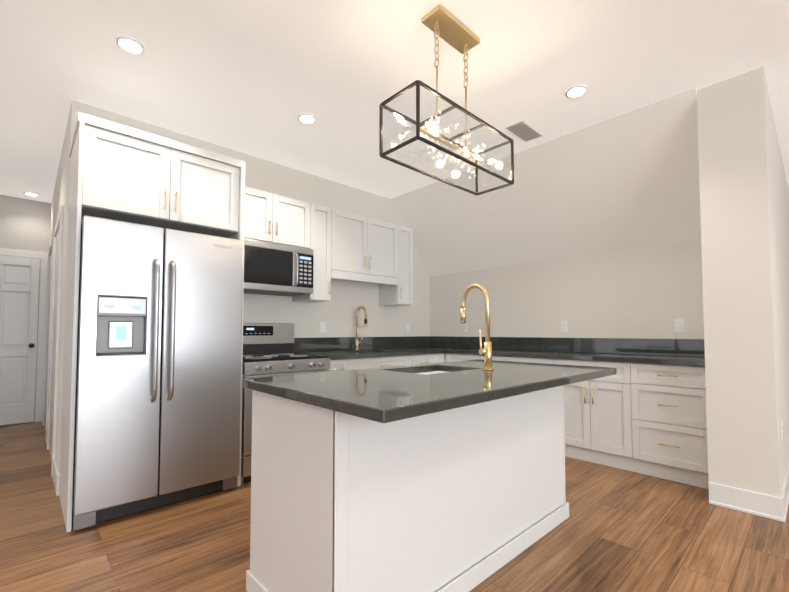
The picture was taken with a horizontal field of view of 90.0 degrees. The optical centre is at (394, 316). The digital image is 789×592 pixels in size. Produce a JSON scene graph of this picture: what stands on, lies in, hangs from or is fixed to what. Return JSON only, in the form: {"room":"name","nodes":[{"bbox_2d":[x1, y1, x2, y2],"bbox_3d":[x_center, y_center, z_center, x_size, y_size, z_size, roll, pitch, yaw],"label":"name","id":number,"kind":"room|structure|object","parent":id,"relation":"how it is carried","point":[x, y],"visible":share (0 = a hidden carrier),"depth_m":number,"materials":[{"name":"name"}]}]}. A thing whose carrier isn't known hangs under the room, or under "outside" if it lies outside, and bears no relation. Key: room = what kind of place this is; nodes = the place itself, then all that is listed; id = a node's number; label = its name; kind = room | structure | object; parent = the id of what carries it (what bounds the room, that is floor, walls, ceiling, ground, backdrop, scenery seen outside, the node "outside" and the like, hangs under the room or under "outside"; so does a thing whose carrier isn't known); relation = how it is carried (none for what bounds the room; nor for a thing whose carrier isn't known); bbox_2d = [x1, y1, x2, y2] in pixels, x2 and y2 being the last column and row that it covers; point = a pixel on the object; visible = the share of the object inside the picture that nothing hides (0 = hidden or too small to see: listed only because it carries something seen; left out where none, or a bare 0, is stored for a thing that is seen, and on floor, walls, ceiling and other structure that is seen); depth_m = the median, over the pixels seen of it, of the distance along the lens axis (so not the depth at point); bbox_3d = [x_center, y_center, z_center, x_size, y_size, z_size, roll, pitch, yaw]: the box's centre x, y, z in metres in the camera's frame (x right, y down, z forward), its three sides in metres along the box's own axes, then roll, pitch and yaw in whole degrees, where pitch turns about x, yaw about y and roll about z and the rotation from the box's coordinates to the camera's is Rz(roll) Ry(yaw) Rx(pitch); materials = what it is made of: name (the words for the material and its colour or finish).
{"room":"kitchen","nodes":[
{"label":"kitchen","id":0,"kind":"room"},
{"bbox_2d":[0,195,50,425],"bbox_3d":[-5.287,-0.098,4.278,2.530,2.770,0.120,2,-3,-43],"label":"wall","id":1,"kind":"structure","parent":0,"point":[25,224],"depth_m":4.89,"materials":[{"name":"grey paint"}]},
{"bbox_2d":[0,255,39,424],"bbox_3d":[-4.615,0.284,4.785,0.419,2.023,0.032,2,-3,-43],"label":"hall door","id":2,"kind":"structure","parent":1,"relation":"in","point":[19,289],"depth_m":4.80,"materials":[{"name":"white wood"}]},
{"bbox_2d":[50,107,70,470],"bbox_3d":[-3.348,-0.110,3.968,0.120,2.770,2.980,2,-3,-43],"label":"wall","id":3,"kind":"structure","parent":0,"point":[60,196],"depth_m":3.06,"materials":[{"name":"grey paint"}]},
{"bbox_2d":[0,205,63,476],"bbox_3d":[-3.738,0.208,3.849,0.595,2.125,2.605,2,-3,-43],"label":"door frame","id":4,"kind":"structure","parent":3,"relation":"attached to","point":[47,372],"depth_m":4.05,"materials":[{"name":"white wood"}]},
{"bbox_2d":[53,459,59,495],"bbox_3d":[-2.469,1.166,2.878,0.015,0.135,0.500,2,-3,-43],"label":"baseboard","id":5,"kind":"structure","parent":3,"relation":"attached to","point":[56,477],"depth_m":2.78,"materials":[{"name":"white wood"}]},
{"bbox_2d":[59,100,429,483],"bbox_3d":[-0.906,-0.104,4.129,3.910,2.770,0.120,2,-3,-43],"label":"wall","id":6,"kind":"structure","parent":0,"point":[336,314],"depth_m":4.21,"materials":[{"name":"grey paint"}]},
{"bbox_2d":[244,187,311,248],"bbox_3d":[-1.183,-0.859,3.579,0.756,0.436,0.342,2,-3,-43],"label":"upper cabinet","id":7,"kind":"object","parent":6,"relation":"attached to","point":[269,217],"depth_m":3.48,"materials":[{"name":"white wood"}]},
{"bbox_2d":[244,238,313,296],"bbox_3d":[-1.140,-0.417,3.514,0.740,0.413,0.468,2,-3,-43],"label":"microwave","id":8,"kind":"object","parent":7,"relation":"attached to","point":[275,269],"visible":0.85,"depth_m":3.40,"materials":[{"name":"grey metal"}]},
{"bbox_2d":[292,204,339,302],"bbox_3d":[-0.799,-0.605,3.928,0.295,0.916,0.342,2,-3,-43],"label":"upper cabinet","id":9,"kind":"object","parent":6,"relation":"attached to","point":[325,220],"depth_m":3.82,"materials":[{"name":"white wood"}]},
{"bbox_2d":[319,322,324,332],"bbox_3d":[-0.761,0.115,4.166,0.072,0.116,0.009,2,-3,-43],"label":"electrical outlet","id":10,"kind":"object","parent":6,"relation":"attached to","point":[321,327],"visible":1,"depth_m":4.16,"materials":[{"name":"white plastic"}]},
{"bbox_2d":[294,336,429,351],"bbox_3d":[-0.267,0.313,4.609,2.055,0.145,0.021,2,-3,-43],"label":"backsplash","id":11,"kind":"structure","parent":6,"relation":"attached to","point":[322,344],"depth_m":4.40,"materials":[{"name":"black stone"}]},
{"bbox_2d":[340,211,399,282],"bbox_3d":[-0.405,-0.744,4.302,0.903,0.608,0.342,2,-3,-43],"label":"upper cabinet","id":12,"kind":"object","parent":6,"relation":"attached to","point":[348,246],"depth_m":4.18,"materials":[{"name":"white wood"}]},
{"bbox_2d":[378,226,412,305],"bbox_3d":[-0.008,-0.582,4.666,0.301,0.904,0.342,2,-3,-43],"label":"upper cabinet","id":13,"kind":"object","parent":6,"relation":"attached to","point":[392,292],"depth_m":4.58,"materials":[{"name":"white wood"}]},
{"bbox_2d":[406,323,409,331],"bbox_3d":[0.170,0.145,5.035,0.072,0.116,0.009,2,-3,-43],"label":"electrical outlet","id":14,"kind":"object","parent":6,"relation":"attached to","point":[407,327],"visible":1,"depth_m":5.03,"materials":[{"name":"white plastic"}]},
{"bbox_2d":[0,421,788,591],"bbox_3d":[0.700,1.268,2.481,15.500,0.100,13.600,2,-3,-43],"label":"floor","id":15,"kind":"structure","parent":0,"point":[619,530],"depth_m":2.09,"materials":[{"name":"brown wood"}]},
{"bbox_2d":[59,112,245,531],"bbox_3d":[-1.702,0.029,2.826,0.989,2.402,0.682,2,-3,-43],"label":"surround","id":16,"kind":"object","parent":15,"relation":"on","point":[119,172],"visible":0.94,"depth_m":2.54,"materials":[{"name":"white wood"}]},
{"bbox_2d":[72,215,242,530],"bbox_3d":[-1.646,0.337,2.745,0.910,1.780,0.796,2,-3,-43],"label":"refrigerator","id":17,"kind":"object","parent":15,"relation":"on","point":[158,392],"visible":1,"depth_m":2.44,"materials":[{"name":"grey metal"}]},
{"bbox_2d":[241,323,329,483],"bbox_3d":[-1.039,0.652,3.365,0.744,1.200,0.763,2,-3,-43],"label":"range","id":18,"kind":"object","parent":15,"relation":"on","point":[268,349],"visible":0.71,"depth_m":3.24,"materials":[{"name":"silver metal"}]},
{"bbox_2d":[327,360,353,371],"bbox_3d":[-0.705,0.830,3.771,0.295,0.875,0.617,2,-3,-43],"label":"base cabinet","id":19,"kind":"object","parent":15,"relation":"on","point":[335,365],"depth_m":3.58,"materials":[{"name":"white wood"}]},
{"bbox_2d":[354,356,421,369],"bbox_3d":[-0.311,0.845,4.139,1.006,0.875,0.617,2,-3,-43],"label":"base cabinet","id":20,"kind":"object","parent":15,"relation":"on","point":[371,361],"depth_m":3.94,"materials":[{"name":"white wood"}]},
{"bbox_2d":[294,348,445,359],"bbox_3d":[-0.053,0.396,4.377,2.055,0.040,0.647,2,-3,-43],"label":"countertop","id":21,"kind":"structure","parent":20,"relation":"on","point":[360,354],"depth_m":4.08,"materials":[{"name":"black stone"}]},
{"bbox_2d":[354,306,367,349],"bbox_3d":[-0.352,0.129,4.339,0.093,0.490,0.202,2,-3,-43],"label":"kitchen faucet","id":22,"kind":"object","parent":21,"relation":"on","point":[357,342],"visible":1,"depth_m":4.36,"materials":[{"name":"gold metal"}]},
{"bbox_2d":[246,384,568,591],"bbox_3d":[0.200,0.764,2.072,1.708,0.874,0.686,2,-3,-43],"label":"kitchen island","id":23,"kind":"object","parent":15,"relation":"on","point":[442,477],"depth_m":1.57,"materials":[{"name":"white wood"}]},
{"bbox_2d":[242,360,616,423],"bbox_3d":[0.304,0.305,2.008,1.796,0.038,0.945,2,-3,-43],"label":"island countertop","id":24,"kind":"structure","parent":23,"relation":"on","point":[376,395],"depth_m":1.55,"materials":[{"name":"grey stone"}]},
{"bbox_2d":[418,368,457,371],"bbox_3d":[0.213,0.435,2.200,0.504,0.230,0.359,2,-3,-43],"label":"sink","id":25,"kind":"object","parent":24,"relation":"in","point":[419,369],"depth_m":2.43,"materials":[{"name":"silver metal"}]},
{"bbox_2d":[460,284,493,369],"bbox_3d":[0.447,0.053,2.232,0.130,0.482,0.251,2,-3,-43],"label":"island faucet","id":26,"kind":"object","parent":24,"relation":"on","point":[486,351],"visible":1,"depth_m":2.15,"materials":[{"name":"gold metal"}]},
{"bbox_2d":[422,356,433,363],"bbox_3d":[0.085,0.859,4.509,0.301,0.875,0.617,2,-3,-43],"label":"base cabinet","id":27,"kind":"object","parent":15,"relation":"on","point":[425,359],"depth_m":4.37,"materials":[{"name":"white wood"}]},
{"bbox_2d":[434,352,445,362],"bbox_3d":[0.270,0.866,4.682,0.306,0.875,0.617,2,-3,-43],"label":"base cabinet","id":28,"kind":"object","parent":15,"relation":"on","point":[439,357],"depth_m":4.50,"materials":[{"name":"white wood"}]},
{"bbox_2d":[446,352,483,361],"bbox_3d":[0.990,0.856,4.426,0.438,0.875,0.698,2,-3,-43],"label":"base cabinet","id":29,"kind":"object","parent":15,"relation":"on","point":[450,357],"depth_m":4.42,"materials":[{"name":"white wood"}]},
{"bbox_2d":[492,356,545,363],"bbox_3d":[1.403,0.839,3.985,0.438,0.875,0.749,2,-3,-43],"label":"base cabinet","id":30,"kind":"object","parent":15,"relation":"on","point":[530,359],"depth_m":3.88,"materials":[{"name":"white wood"}]},
{"bbox_2d":[546,360,621,468],"bbox_3d":[1.813,0.822,3.547,0.438,0.875,0.690,2,-3,-43],"label":"base cabinet","id":31,"kind":"object","parent":15,"relation":"on","point":[592,408],"depth_m":3.35,"materials":[{"name":"white wood"}]},
{"bbox_2d":[618,364,708,488],"bbox_3d":[2.203,0.805,3.130,0.438,0.875,0.570,2,-3,-43],"label":"base cabinet","id":32,"kind":"object","parent":15,"relation":"on","point":[642,410],"depth_m":2.99,"materials":[{"name":"white wood"}]},
{"bbox_2d":[446,348,704,367],"bbox_3d":[1.569,0.374,3.807,0.463,0.040,2.401,2,-3,-43],"label":"countertop","id":33,"kind":"structure","parent":32,"relation":"on","point":[614,357],"depth_m":3.43,"materials":[{"name":"black stone"}]},
{"bbox_2d":[0,0,788,202],"bbox_3d":[0.700,-1.600,2.594,15.500,0.100,13.600,2,-3,-43],"label":"ceiling","id":34,"kind":"structure","parent":0,"point":[255,78],"depth_m":2.48,"materials":[{"name":"white paint"}]},
{"bbox_2d":[23,192,38,196],"bbox_3d":[-4.343,-1.463,4.721,0.140,0.018,0.140,2,-3,-43],"label":"recessed light","id":35,"kind":"object","parent":34,"relation":"in","point":[31,194],"visible":1,"depth_m":4.72,"materials":[{"name":"white"}]},
{"bbox_2d":[116,36,144,54],"bbox_3d":[-1.519,-1.559,2.271,0.140,0.018,0.140,2,-3,-43],"label":"recessed light","id":36,"kind":"object","parent":34,"relation":"in","point":[130,45],"visible":1,"depth_m":2.27,"materials":[{"name":"white"}]},
{"bbox_2d":[298,114,315,123],"bbox_3d":[-0.678,-1.528,3.055,0.140,0.018,0.140,2,-3,-43],"label":"recessed light","id":37,"kind":"object","parent":34,"relation":"in","point":[306,118],"visible":1,"depth_m":3.05,"materials":[{"name":"white"}]},
{"bbox_2d":[379,4,513,194],"bbox_3d":[0.312,-1.171,2.135,0.813,0.792,0.263,2,-3,-43],"label":"pendant light","id":38,"kind":"object","parent":34,"relation":"hanging from","point":[443,23],"visible":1,"depth_m":2.07,"materials":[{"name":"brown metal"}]},
{"bbox_2d":[505,121,542,141],"bbox_3d":[1.069,-1.519,3.251,0.340,0.008,0.150,2,-3,-43],"label":"ceiling vent","id":39,"kind":"object","parent":34,"relation":"in","point":[524,131],"visible":1,"depth_m":3.24,"materials":[{"name":"white metal"}]},
{"bbox_2d":[565,85,587,97],"bbox_3d":[1.248,-1.542,2.707,0.140,0.018,0.140,2,-3,-43],"label":"recessed light","id":40,"kind":"object","parent":34,"relation":"in","point":[576,91],"visible":1,"depth_m":2.71,"materials":[{"name":"white"}]},
{"bbox_2d":[391,88,700,276],"bbox_3d":[1.299,-1.091,4.055,0.842,1.004,3.055,2,-3,-43],"label":"ceiling slope","id":41,"kind":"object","parent":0,"point":[627,181],"visible":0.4,"depth_m":3.57,"materials":[{"name":"white paint"}]},
{"bbox_2d":[430,240,703,338],"bbox_3d":[1.563,0.353,4.245,0.120,1.866,3.055,2,-3,-43],"label":"wall","id":42,"kind":"structure","parent":0,"point":[653,292],"depth_m":3.85,"materials":[{"name":"grey paint"}]},
{"bbox_2d":[462,323,466,331],"bbox_3d":[0.868,0.140,4.902,0.009,0.116,0.072,2,-3,-43],"label":"electrical outlet","id":43,"kind":"object","parent":42,"relation":"attached to","point":[464,327],"visible":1,"depth_m":4.90,"materials":[{"name":"white plastic"}]},
{"bbox_2d":[561,321,567,331],"bbox_3d":[1.717,0.104,3.994,0.009,0.116,0.072,2,-3,-43],"label":"electrical outlet","id":44,"kind":"object","parent":42,"relation":"attached to","point":[564,326],"visible":1,"depth_m":3.99,"materials":[{"name":"white plastic"}]},
{"bbox_2d":[430,336,704,355],"bbox_3d":[1.516,0.296,4.190,0.022,0.145,3.027,2,-3,-43],"label":"backsplash","id":45,"kind":"structure","parent":42,"relation":"attached to","point":[520,344],"depth_m":3.83,"materials":[{"name":"black stone"}]},
{"bbox_2d":[674,318,684,331],"bbox_3d":[2.376,0.076,3.290,0.009,0.116,0.072,2,-3,-43],"label":"electrical outlet","id":46,"kind":"object","parent":42,"relation":"attached to","point":[679,325],"visible":1,"depth_m":3.29,"materials":[{"name":"white plastic"}]},
{"bbox_2d":[697,66,788,496],"bbox_3d":[4.620,-0.077,4.799,6.680,2.770,0.335,2,-3,-43],"label":"wall","id":47,"kind":"structure","parent":0,"point":[744,203],"depth_m":2.53,"materials":[{"name":"grey paint"}]},
{"bbox_2d":[708,482,777,520],"bbox_3d":[2.170,1.149,2.466,0.024,0.135,0.326,2,-3,-43],"label":"baseboard","id":48,"kind":"structure","parent":47,"relation":"attached to","point":[758,504],"depth_m":2.45,"materials":[{"name":"white wood"}]},
{"bbox_2d":[780,421,782,440],"bbox_3d":[2.502,0.740,2.550,0.072,0.116,0.009,2,-3,-43],"label":"electrical outlet","id":49,"kind":"object","parent":47,"relation":"attached to","point":[781,429],"visible":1,"depth_m":2.53,"materials":[{"name":"white plastic"}]},
{"bbox_2d":[777,459,788,521],"bbox_3d":[4.514,1.226,4.405,6.101,0.135,0.021,2,-3,-43],"label":"baseboard","id":50,"kind":"structure","parent":47,"relation":"attached to","point":[782,501],"depth_m":2.42,"materials":[{"name":"white wood"}]}
]}

